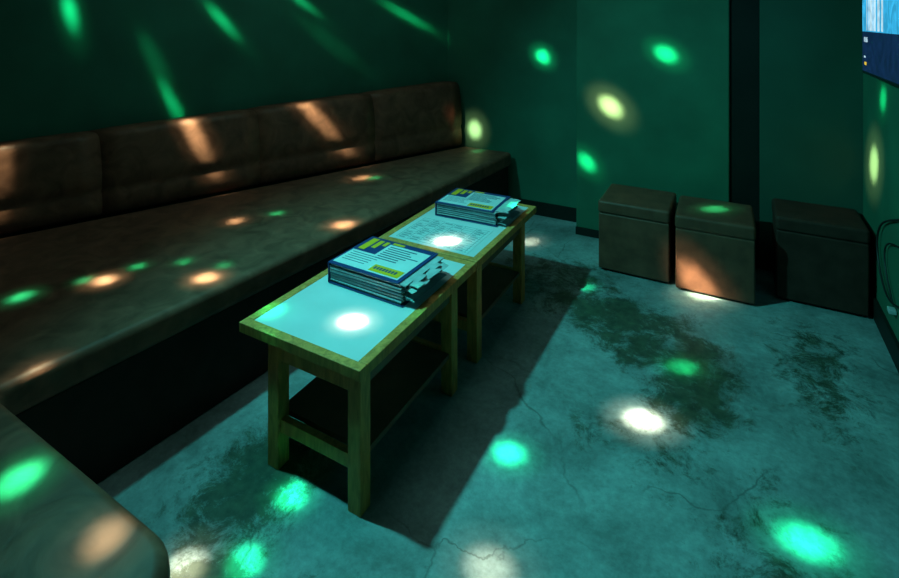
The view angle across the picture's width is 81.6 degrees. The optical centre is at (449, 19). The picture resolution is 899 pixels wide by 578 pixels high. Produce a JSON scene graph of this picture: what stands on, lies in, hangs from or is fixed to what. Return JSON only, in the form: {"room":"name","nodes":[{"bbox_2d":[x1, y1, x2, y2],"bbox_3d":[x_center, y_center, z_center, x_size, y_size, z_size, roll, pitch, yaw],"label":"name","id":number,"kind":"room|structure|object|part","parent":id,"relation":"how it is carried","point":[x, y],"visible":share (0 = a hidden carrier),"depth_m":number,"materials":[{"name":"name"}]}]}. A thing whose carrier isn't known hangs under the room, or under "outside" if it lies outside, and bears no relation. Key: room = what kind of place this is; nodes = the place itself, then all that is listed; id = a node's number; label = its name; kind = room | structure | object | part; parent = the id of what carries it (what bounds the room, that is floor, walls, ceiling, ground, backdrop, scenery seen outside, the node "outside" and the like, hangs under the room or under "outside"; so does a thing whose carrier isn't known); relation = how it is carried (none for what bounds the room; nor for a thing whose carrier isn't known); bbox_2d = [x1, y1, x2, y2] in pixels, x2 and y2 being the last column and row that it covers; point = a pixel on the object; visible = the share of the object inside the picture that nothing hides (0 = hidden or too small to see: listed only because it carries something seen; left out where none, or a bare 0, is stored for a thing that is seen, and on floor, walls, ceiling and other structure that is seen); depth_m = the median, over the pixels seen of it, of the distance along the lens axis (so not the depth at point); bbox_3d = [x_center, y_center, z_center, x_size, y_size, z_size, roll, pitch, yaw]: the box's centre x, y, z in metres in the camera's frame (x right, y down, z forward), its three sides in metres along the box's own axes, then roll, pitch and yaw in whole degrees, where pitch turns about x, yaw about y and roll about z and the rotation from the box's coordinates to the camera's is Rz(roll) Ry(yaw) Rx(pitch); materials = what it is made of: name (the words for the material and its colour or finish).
{"room":"entertainment venue","nodes":[
{"label":"entertainment venue","id":0,"kind":"room"},
{"bbox_2d":[0,0,447,238],"bbox_3d":[-2.250,0.100,2.692,5.626,2.800,0.111,0,0,-39],"label":"wall","id":1,"kind":"structure","parent":0,"point":[67,66],"depth_m":3.17,"materials":[{"name":"green paint"}]},
{"bbox_2d":[97,215,898,577],"bbox_3d":[-0.991,1.550,2.000,5.103,0.100,5.350,0,0,29],"label":"floor","id":2,"kind":"structure","parent":0,"point":[606,423],"depth_m":1.77,"materials":[{"name":"concrete"}]},
{"bbox_2d":[0,81,510,577],"bbox_3d":[-1.184,1.003,2.671,2.857,0.994,4.060,0,0,29],"label":"sofa","id":3,"kind":"object","parent":2,"relation":"on","point":[119,332],"visible":0.97,"depth_m":2.28,"materials":[{"name":"brown leather"}]},
{"bbox_2d":[239,252,475,516],"bbox_3d":[-0.308,1.275,2.034,0.530,0.450,0.797,0,0,29],"label":"coffee table","id":4,"kind":"object","parent":2,"relation":"on","point":[366,357],"visible":0.8,"depth_m":1.78,"materials":[{"name":"brown wood"}]},
{"bbox_3d":[-0.580,1.292,1.768,0.050,0.416,0.050,0,0,29],"label":"leg","id":5,"kind":"part","parent":4,"relation":"part of","materials":[{"name":"brown wood"}]},
{"bbox_3d":[-0.525,1.067,2.153,0.035,0.035,0.727,0,0,29],"label":"frame","id":6,"kind":"part","parent":4,"relation":"part of","materials":[{"name":"brown wood"}]},
{"bbox_3d":[-0.492,1.067,1.700,0.530,0.035,0.035,0,0,29],"label":"frame","id":7,"kind":"part","parent":4,"relation":"part of","materials":[{"name":"brown wood"}]},
{"bbox_3d":[-0.278,1.292,1.602,0.050,0.416,0.050,0,0,29],"label":"leg","id":8,"kind":"part","parent":4,"relation":"part of","materials":[{"name":"brown wood"}]},
{"bbox_3d":[-0.308,1.066,2.034,0.460,0.028,0.727,0,0,29],"label":"panel","id":9,"kind":"part","parent":4,"relation":"part of","materials":[{"name":"white laminate"}]},
{"bbox_2d":[289,341,448,450],"bbox_3d":[-0.290,1.341,1.937,0.371,0.018,0.525,0,0,29],"label":"shelf","id":10,"kind":"object","parent":4,"relation":"attached to","point":[322,405],"depth_m":1.85,"materials":[{"name":"black wood"}]},
{"bbox_2d":[328,236,448,306],"bbox_3d":[-0.233,1.007,2.101,0.422,0.086,0.285,0,0,30],"label":"songbook","id":11,"kind":"object","parent":4,"relation":"on","point":[395,273],"visible":1,"depth_m":2.04,"materials":[{"name":"paper"}]},
{"bbox_2d":[333,237,433,279],"bbox_3d":[-0.266,0.965,2.126,0.318,0.002,0.259,0,0,30],"label":"print","id":12,"kind":"object","parent":11,"relation":"on","point":[376,258],"depth_m":2.10},
{"bbox_3d":[-0.092,1.067,1.914,0.035,0.035,0.727,0,0,29],"label":"frame","id":13,"kind":"part","parent":4,"relation":"part of","materials":[{"name":"brown wood"}]},
{"bbox_3d":[-0.001,1.292,2.106,0.050,0.416,0.050,0,0,29],"label":"leg","id":14,"kind":"part","parent":4,"relation":"part of","materials":[{"name":"brown wood"}]},
{"bbox_3d":[-0.125,1.067,2.368,0.530,0.035,0.035,0,0,29],"label":"frame","id":15,"kind":"part","parent":4,"relation":"part of","materials":[{"name":"brown wood"}]},
{"bbox_2d":[378,203,535,362],"bbox_3d":[0.073,1.275,2.727,0.530,0.450,0.770,0,0,29],"label":"coffee table","id":16,"kind":"object","parent":2,"relation":"on","point":[476,296],"visible":0.52,"depth_m":2.54,"materials":[{"name":"brown wood"}]},
{"bbox_3d":[-0.144,1.067,2.846,0.035,0.035,0.700,0,0,29],"label":"frame","id":17,"kind":"part","parent":16,"relation":"part of","materials":[{"name":"brown wood"}]},
{"bbox_3d":[-0.104,1.067,2.405,0.530,0.035,0.035,0,0,29],"label":"frame","id":18,"kind":"part","parent":16,"relation":"part of","materials":[{"name":"brown wood"}]},
{"bbox_2d":[393,216,493,253],"bbox_3d":[-0.027,1.051,2.566,0.400,0.001,0.300,0,0,29],"label":"sheet","id":19,"kind":"object","parent":16,"relation":"on","point":[448,235],"visible":1,"depth_m":2.55,"materials":[{"name":"white paper"}]},
{"bbox_3d":[0.073,1.066,2.727,0.460,0.028,0.700,0,0,29],"label":"panel","id":20,"kind":"part","parent":16,"relation":"part of","materials":[{"name":"white laminate"}]},
{"bbox_3d":[0.110,1.292,2.307,0.050,0.416,0.050,0,0,29],"label":"leg","id":21,"kind":"part","parent":16,"relation":"part of","materials":[{"name":"brown wood"}]},
{"bbox_2d":[435,188,520,226],"bbox_3d":[0.166,1.008,2.825,0.414,0.083,0.265,0,0,27],"label":"songbook","id":22,"kind":"object","parent":16,"relation":"on","point":[490,209],"visible":1,"depth_m":2.76,"materials":[{"name":"paper"}]},
{"bbox_2d":[439,188,507,210],"bbox_3d":[0.131,0.976,2.848,0.309,0.002,0.241,0,0,27],"label":"print","id":23,"kind":"object","parent":22,"relation":"on","point":[458,198],"depth_m":2.82},
{"bbox_2d":[457,264,518,318],"bbox_3d":[0.089,1.341,2.627,0.371,0.018,0.490,0,0,29],"label":"shelf","id":24,"kind":"object","parent":16,"relation":"attached to","point":[496,280],"depth_m":2.60,"materials":[{"name":"black wood"}]},
{"bbox_3d":[0.290,1.067,2.608,0.035,0.035,0.700,0,0,29],"label":"frame","id":25,"kind":"part","parent":16,"relation":"part of","materials":[{"name":"brown wood"}]},
{"bbox_3d":[0.370,1.292,2.780,0.050,0.416,0.050,0,0,29],"label":"leg","id":26,"kind":"part","parent":16,"relation":"part of","materials":[{"name":"brown wood"}]},
{"bbox_3d":[0.250,1.067,3.049,0.530,0.035,0.035,0,0,29],"label":"frame","id":27,"kind":"part","parent":16,"relation":"part of","materials":[{"name":"brown wood"}]},
{"bbox_2d":[598,184,675,282],"bbox_3d":[1.157,1.290,3.198,0.403,0.420,0.380,0,0,29],"label":"stool","id":28,"kind":"object","parent":2,"relation":"on","point":[637,228],"visible":1,"depth_m":3.05,"materials":[{"name":"brown leather"}]},
{"bbox_2d":[675,196,755,303],"bbox_3d":[1.511,1.290,2.969,0.392,0.420,0.380,0,0,28],"label":"stool","id":29,"kind":"object","parent":2,"relation":"on","point":[715,239],"visible":1,"depth_m":2.82,"materials":[{"name":"brown leather"}]},
{"bbox_2d":[772,198,869,315],"bbox_3d":[2.006,1.275,2.845,0.405,0.450,0.340,0,0,29],"label":"stool","id":30,"kind":"object","parent":2,"relation":"on","point":[820,253],"visible":1,"depth_m":2.71,"materials":[{"name":"brown leather"}]},
{"bbox_2d":[448,0,575,207],"bbox_3d":[1.206,0.100,3.787,2.975,2.800,0.100,0,0,29],"label":"wall","id":31,"kind":"structure","parent":0,"point":[512,63],"depth_m":4.08,"materials":[{"name":"green paint"}]},
{"bbox_2d":[518,198,575,221],"bbox_3d":[0.762,1.450,3.966,0.515,0.100,0.015,0,0,29],"label":"baseboard","id":32,"kind":"structure","parent":31,"relation":"attached to","point":[542,209],"depth_m":3.95,"materials":[{"name":"black"}]},
{"bbox_2d":[576,0,728,229],"bbox_3d":[1.357,0.100,3.527,0.950,2.800,0.210,0,0,29],"label":"wall panel","id":33,"kind":"object","parent":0,"point":[652,76],"visible":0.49,"depth_m":3.42,"materials":[{"name":"green paint"}]},
{"bbox_2d":[576,226,598,238],"bbox_3d":[1.303,1.475,3.429,0.949,0.050,0.015,0,0,29],"label":"baseboard","id":34,"kind":"structure","parent":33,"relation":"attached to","point":[579,230],"depth_m":3.61,"materials":[{"name":"black"}]},
{"bbox_2d":[729,0,759,267],"bbox_3d":[1.848,0.100,3.269,0.160,2.800,0.190,0,0,29],"label":"pilaster","id":35,"kind":"object","parent":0,"point":[744,15],"visible":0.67,"depth_m":3.18,"materials":[{"name":"paint"}]},
{"bbox_2d":[760,0,862,271],"bbox_3d":[2.133,0.100,3.107,0.495,2.800,0.200,0,0,29],"label":"wall","id":36,"kind":"structure","parent":0,"point":[811,74],"depth_m":3.02,"materials":[{"name":"green paint"}]},
{"bbox_2d":[863,73,898,341],"bbox_3d":[1.201,0.100,0.794,0.100,2.800,5.150,0,0,29],"label":"wall","id":37,"kind":"structure","parent":0,"point":[880,98],"depth_m":2.53,"materials":[{"name":"green paint"}]},
{"bbox_2d":[862,0,898,87],"bbox_3d":[1.821,-0.025,2.106,0.078,0.570,1.005,0,0,29],"label":"television","id":38,"kind":"object","parent":37,"relation":"attached to","point":[880,18],"visible":1,"depth_m":2.22,"materials":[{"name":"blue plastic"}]},
{"bbox_2d":[869,284,898,372],"bbox_3d":[1.096,1.450,0.721,0.015,0.100,4.920,0,0,29],"label":"baseboard","id":39,"kind":"structure","parent":37,"relation":"attached to","point":[890,340],"depth_m":2.42,"materials":[{"name":"black"}]},
{"bbox_2d":[876,219,898,314],"bbox_3d":[1.913,0.996,2.225,0.028,0.599,0.746,0,0,29],"label":"power cable","id":40,"kind":"object","parent":37,"relation":"attached to","point":[891,310],"visible":1,"depth_m":2.40,"materials":[{"name":"rubber"}]},
{"bbox_3d":[1.886,1.070,2.166,0.008,0.386,0.615,0,0,28],"label":"cord","id":41,"kind":"part","parent":40,"relation":"part of","materials":[{"name":"rubber"}]}
]}

